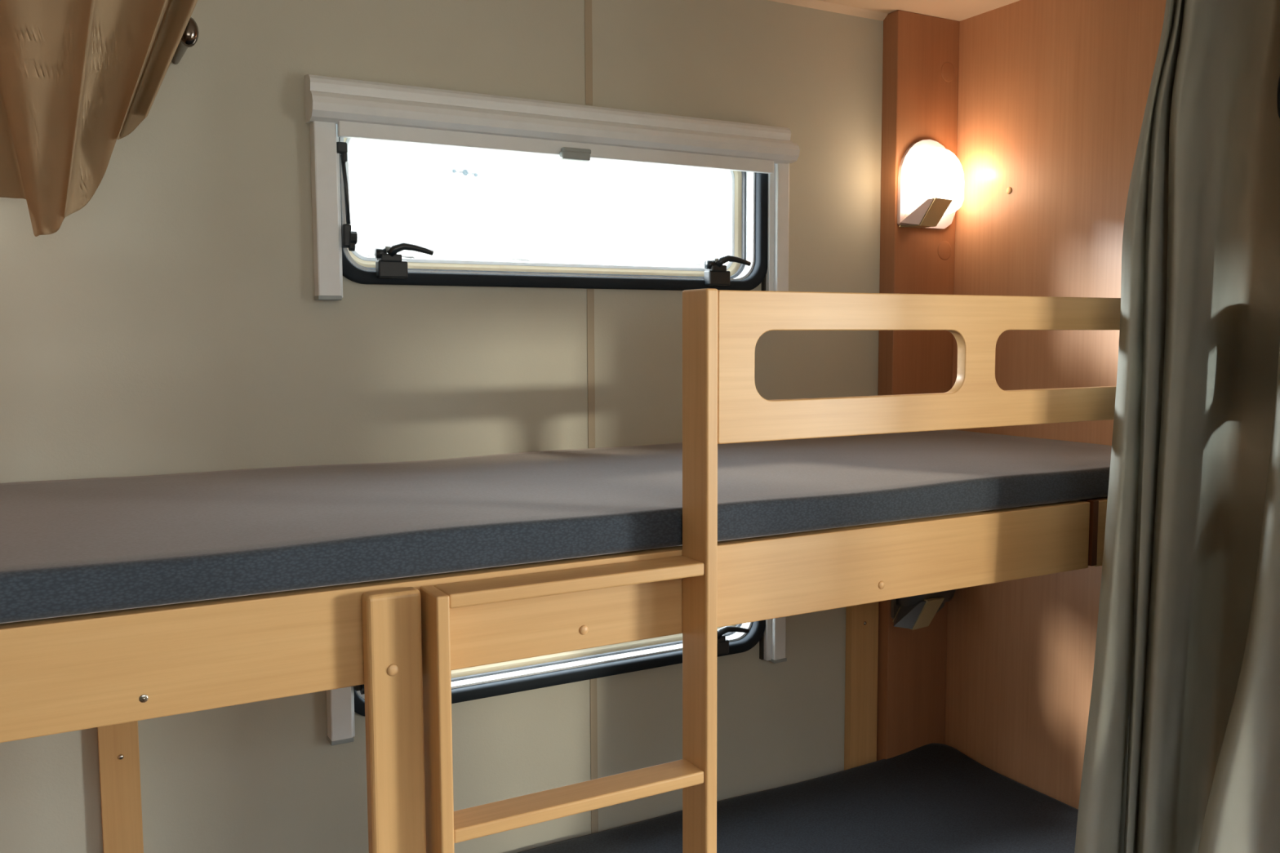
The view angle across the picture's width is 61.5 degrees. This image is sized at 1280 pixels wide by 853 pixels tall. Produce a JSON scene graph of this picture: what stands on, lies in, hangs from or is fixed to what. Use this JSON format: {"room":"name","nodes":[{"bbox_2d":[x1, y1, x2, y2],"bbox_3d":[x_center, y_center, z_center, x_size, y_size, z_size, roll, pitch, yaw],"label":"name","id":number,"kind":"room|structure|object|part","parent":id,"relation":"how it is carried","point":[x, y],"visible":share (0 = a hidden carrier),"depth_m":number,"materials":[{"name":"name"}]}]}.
{"room":"camper van interior","nodes":[
{"label":"camper van interior","id":0,"kind":"room"},
{"bbox_2d":[0,0,883,852],"bbox_3d":[-0.105,0.175,2.065,4.800,2.103,0.034,-3,6,-29],"label":"wall","id":1,"kind":"structure","parent":0,"point":[171,322],"depth_m":1.83,"materials":[{"name":"beige paint"}]},
{"bbox_2d":[97,720,143,852],"bbox_3d":[-0.807,0.705,1.683,0.056,1.114,0.024,-3,6,-29],"label":"batten","id":2,"kind":"object","parent":1,"relation":"attached to","point":[118,752],"visible":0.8,"depth_m":1.66,"materials":[{"name":"brown wood"}]},
{"bbox_2d":[171,17,198,64],"bbox_3d":[-0.670,-0.559,1.571,0.028,0.042,0.172,-3,6,-29],"label":"handle","id":3,"kind":"object","parent":1,"relation":"attached to","point":[189,37],"visible":0.68,"depth_m":1.50,"materials":[{"name":"metal"}]},
{"bbox_2d":[0,0,197,236],"bbox_3d":[-0.764,-0.472,1.431,0.397,0.439,0.130,-1,5,-3],"label":"drape","id":4,"kind":"object","parent":3,"relation":"hanging from","point":[77,77],"visible":1,"depth_m":1.40,"materials":[{"name":"beige fabric"}]},
{"bbox_2d":[304,74,799,300],"bbox_3d":[-0.123,-0.409,1.987,0.960,0.361,0.113,-3,6,-29],"label":"window","id":5,"kind":"structure","parent":1,"relation":"in","point":[757,157],"depth_m":1.92,"materials":[{"name":"white plastic"}]},
{"bbox_3d":[-0.514,-0.359,1.755,0.036,0.296,0.032,-3,6,-29],"label":"blind rail","id":6,"kind":"part","parent":5,"relation":"part of","materials":[{"name":"white plastic"}]},
{"bbox_3d":[-0.483,-0.386,1.763,0.014,0.116,0.007,-3,6,-29],"label":"stay arm","id":7,"kind":"part","parent":5,"relation":"part of","materials":[{"name":"black plastic"}]},
{"bbox_3d":[-0.478,-0.310,1.765,0.020,0.044,0.033,-3,6,-29],"label":"stay knob","id":8,"kind":"part","parent":5,"relation":"part of","materials":[{"name":"black plastic"}]},
{"bbox_3d":[-0.386,-0.296,1.807,0.079,0.026,0.016,-2,5,-19],"label":"latch handle","id":9,"kind":"part","parent":5,"relation":"part of","materials":[{"name":"black plastic"}]},
{"bbox_3d":[-0.155,-0.416,2.031,0.868,0.288,0.003,-3,6,-29],"label":"pane","id":10,"kind":"part","parent":5,"relation":"part of","materials":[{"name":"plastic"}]},
{"bbox_3d":[0.183,-0.325,2.123,0.079,0.026,0.016,-2,5,-19],"label":"latch handle","id":11,"kind":"part","parent":5,"relation":"part of","materials":[{"name":"black plastic"}]},
{"bbox_3d":[0.283,-0.400,2.196,0.030,0.296,0.032,-3,6,-29],"label":"blind rail","id":12,"kind":"part","parent":5,"relation":"part of","materials":[{"name":"white plastic"}]},
{"bbox_2d":[326,616,786,746],"bbox_3d":[-0.120,0.333,2.049,0.960,0.361,0.113,-3,6,-29],"label":"window","id":13,"kind":"structure","parent":1,"relation":"in","point":[486,681],"depth_m":2.06,"materials":[{"name":"white plastic"}]},
{"bbox_3d":[-0.511,0.383,1.818,0.036,0.296,0.032,-3,6,-29],"label":"blind rail","id":14,"kind":"part","parent":13,"relation":"part of","materials":[{"name":"white plastic"}]},
{"bbox_3d":[-0.475,0.432,1.827,0.020,0.044,0.033,-3,6,-29],"label":"stay knob","id":15,"kind":"part","parent":13,"relation":"part of","materials":[{"name":"black plastic"}]},
{"bbox_3d":[0.186,0.417,2.186,0.079,0.026,0.016,-2,5,-19],"label":"latch handle","id":16,"kind":"part","parent":13,"relation":"part of","materials":[{"name":"black plastic"}]},
{"bbox_3d":[0.286,0.343,2.259,0.030,0.296,0.032,-3,6,-29],"label":"blind rail","id":17,"kind":"part","parent":13,"relation":"part of","materials":[{"name":"white plastic"}]},
{"bbox_2d":[584,0,598,834],"bbox_3d":[-0.092,0.007,2.038,0.015,1.723,0.002,-3,6,-29],"label":"trim","id":18,"kind":"structure","parent":1,"relation":"attached to","point":[588,3],"depth_m":2.03,"materials":[{"name":"beige plastic"}]},
{"bbox_2d":[768,0,888,21],"bbox_3d":[-0.834,-0.807,1.548,3.112,0.012,0.016,-3,6,-29],"label":"trim","id":19,"kind":"structure","parent":1,"relation":"attached to","point":[816,4],"depth_m":2.24,"materials":[{"name":"brown wood"}]},
{"bbox_2d":[844,601,879,770],"bbox_3d":[0.495,0.639,2.404,0.077,1.114,0.024,-3,6,-29],"label":"batten","id":20,"kind":"object","parent":1,"relation":"attached to","point":[861,620],"visible":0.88,"depth_m":2.39,"materials":[{"name":"brown wood"}]},
{"bbox_2d":[876,9,959,760],"bbox_3d":[0.615,0.153,2.418,0.178,2.083,0.047,-3,6,-29],"label":"wall column","id":21,"kind":"structure","parent":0,"point":[918,104],"depth_m":2.35,"materials":[{"name":"brown wood"}]},
{"bbox_2d":[890,589,955,630],"bbox_3d":[0.629,0.336,2.369,0.202,0.194,0.078,-3,6,-29],"label":"reading lamp","id":22,"kind":"object","parent":21,"relation":"attached to","point":[914,612],"visible":0.2,"depth_m":2.33,"materials":[{"name":"grey plastic"}]},
{"bbox_3d":[0.629,0.330,2.408,0.164,0.189,0.008,-3,6,-29],"label":"plate","id":23,"kind":"part","parent":22,"relation":"part of","materials":[{"name":"grey metal"}]},
{"bbox_2d":[896,589,955,607],"bbox_3d":[0.641,0.328,2.373,0.140,0.138,0.062,-3,6,-29],"label":"diffuser","id":24,"kind":"object","parent":22,"relation":"attached to","point":[938,599],"depth_m":2.34,"materials":[{"name":"beige plastic"}]},
{"bbox_2d":[897,139,964,229],"bbox_3d":[0.626,-0.521,2.296,0.202,0.194,0.078,-3,6,-29],"label":"reading lamp","id":25,"kind":"object","parent":21,"relation":"attached to","point":[931,176],"visible":1,"depth_m":2.27,"materials":[{"name":"white plastic"}]},
{"bbox_2d":[902,146,964,214],"bbox_3d":[0.637,-0.529,2.301,0.140,0.138,0.062,-3,6,-29],"label":"diffuser","id":26,"kind":"object","parent":25,"relation":"attached to","point":[933,177],"depth_m":2.27,"materials":[{"name":"white"}]},
{"bbox_2d":[937,240,951,259],"bbox_3d":[0.674,-0.390,2.379,0.042,0.042,0.001,-3,6,-29],"label":"disc","id":27,"kind":"object","parent":21,"relation":"attached to","point":[944,250],"visible":1,"depth_m":2.38,"materials":[{"name":"brown wood"}]},
{"bbox_2d":[941,62,955,81],"bbox_3d":[0.673,-0.774,2.346,0.042,0.042,0.001,-3,6,-29],"label":"disc","id":28,"kind":"object","parent":21,"relation":"attached to","point":[948,71],"visible":1,"depth_m":2.35,"materials":[{"name":"brown wood"}]},
{"bbox_2d":[818,0,1019,21],"bbox_3d":[0.492,-0.779,0.899,4.800,0.030,2.440,-3,6,-29],"label":"ceiling","id":29,"kind":"structure","parent":0,"point":[954,10],"depth_m":2.25,"materials":[{"name":"beige paint"}]},
{"bbox_2d":[1074,0,1279,852],"bbox_3d":[0.949,0.208,1.689,0.795,2.033,0.104,-3,6,-31],"label":"curtain","id":30,"kind":"object","parent":29,"relation":"hanging from","point":[1199,333],"visible":0.98,"depth_m":1.53,"materials":[{"name":"grey fabric"}]},
{"bbox_2d":[1276,75,1279,118],"bbox_3d":[0.920,-0.474,1.534,0.020,0.076,0.014,-3,6,-29],"label":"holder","id":31,"kind":"object","parent":30,"relation":"attached to","point":[1278,85],"visible":1,"depth_m":1.53,"materials":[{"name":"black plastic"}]},
{"bbox_2d":[1197,341,1279,852],"bbox_3d":[0.935,0.225,1.487,0.518,2.033,0.052,-3,6,-29],"label":"curtain","id":32,"kind":"object","parent":29,"relation":"hanging from","point":[1242,812],"visible":1,"depth_m":1.41,"materials":[{"name":"grey fabric"}]},
{"bbox_2d":[944,0,1166,809],"bbox_3d":[0.989,0.190,1.957,0.025,2.083,1.219,-3,6,-29],"label":"wall","id":33,"kind":"structure","parent":0,"point":[1053,95],"depth_m":2.20,"materials":[{"name":"brown wood"}]},
{"bbox_2d":[717,289,1120,444],"bbox_3d":[0.566,-0.094,1.538,1.092,0.182,0.016,-3,6,-29],"label":"guard rail","id":34,"kind":"object","parent":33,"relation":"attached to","point":[975,399],"visible":0.69,"depth_m":1.41,"materials":[{"name":"brown wood"}]},
{"bbox_2d":[1006,186,1012,194],"bbox_3d":[0.773,-0.495,2.254,0.003,0.015,0.015,-3,6,-29],"label":"cap","id":35,"kind":"object","parent":33,"relation":"attached to","point":[1009,189],"visible":1,"depth_m":2.25,"materials":[{"name":"brown plastic"}]},
{"bbox_3d":[0.501,1.327,1.077,4.800,0.030,2.440,-3,6,-29],"label":"floor","id":36,"kind":"structure","parent":0,"visible":0},
{"bbox_2d":[0,497,1107,852],"bbox_3d":[0.003,0.690,1.701,1.986,1.138,0.679,-3,6,-29],"label":"bunk bed","id":37,"kind":"object","parent":36,"relation":"on","point":[63,674],"visible":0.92,"depth_m":1.14,"materials":[{"name":"brown wood"}]},
{"bbox_3d":[-0.261,0.738,1.186,0.059,1.132,0.025,-3,6,-29],"label":"support post","id":38,"kind":"part","parent":37,"relation":"part of","materials":[{"name":"brown wood"}]},
{"bbox_2d":[0,429,1111,623],"bbox_3d":[-0.018,0.094,1.685,1.982,0.052,0.694,-3,6,-29],"label":"mattress","id":39,"kind":"object","parent":37,"relation":"on","point":[72,547],"visible":0.85,"depth_m":1.37,"materials":[{"name":"grey fabric"}]},
{"bbox_2d":[420,288,717,852],"bbox_3d":[-0.071,0.569,1.260,0.349,1.454,0.057,-3,6,-29],"label":"ladder","id":40,"kind":"object","parent":37,"relation":"attached to","point":[695,773],"visible":1,"depth_m":1.26,"materials":[{"name":"brown wood"}]},
{"bbox_3d":[-0.010,1.082,1.760,1.986,0.348,0.620,-3,6,-29],"label":"bunk","id":41,"kind":"object","parent":36,"relation":"on","visible":0},
{"bbox_2d":[518,742,1078,852],"bbox_3d":[-0.016,0.849,1.750,1.985,0.117,0.642,-3,6,-29],"label":"mattress","id":42,"kind":"object","parent":41,"relation":"on","point":[933,797],"visible":0.9,"depth_m":2.12,"materials":[{"name":"grey fabric"}]}
]}

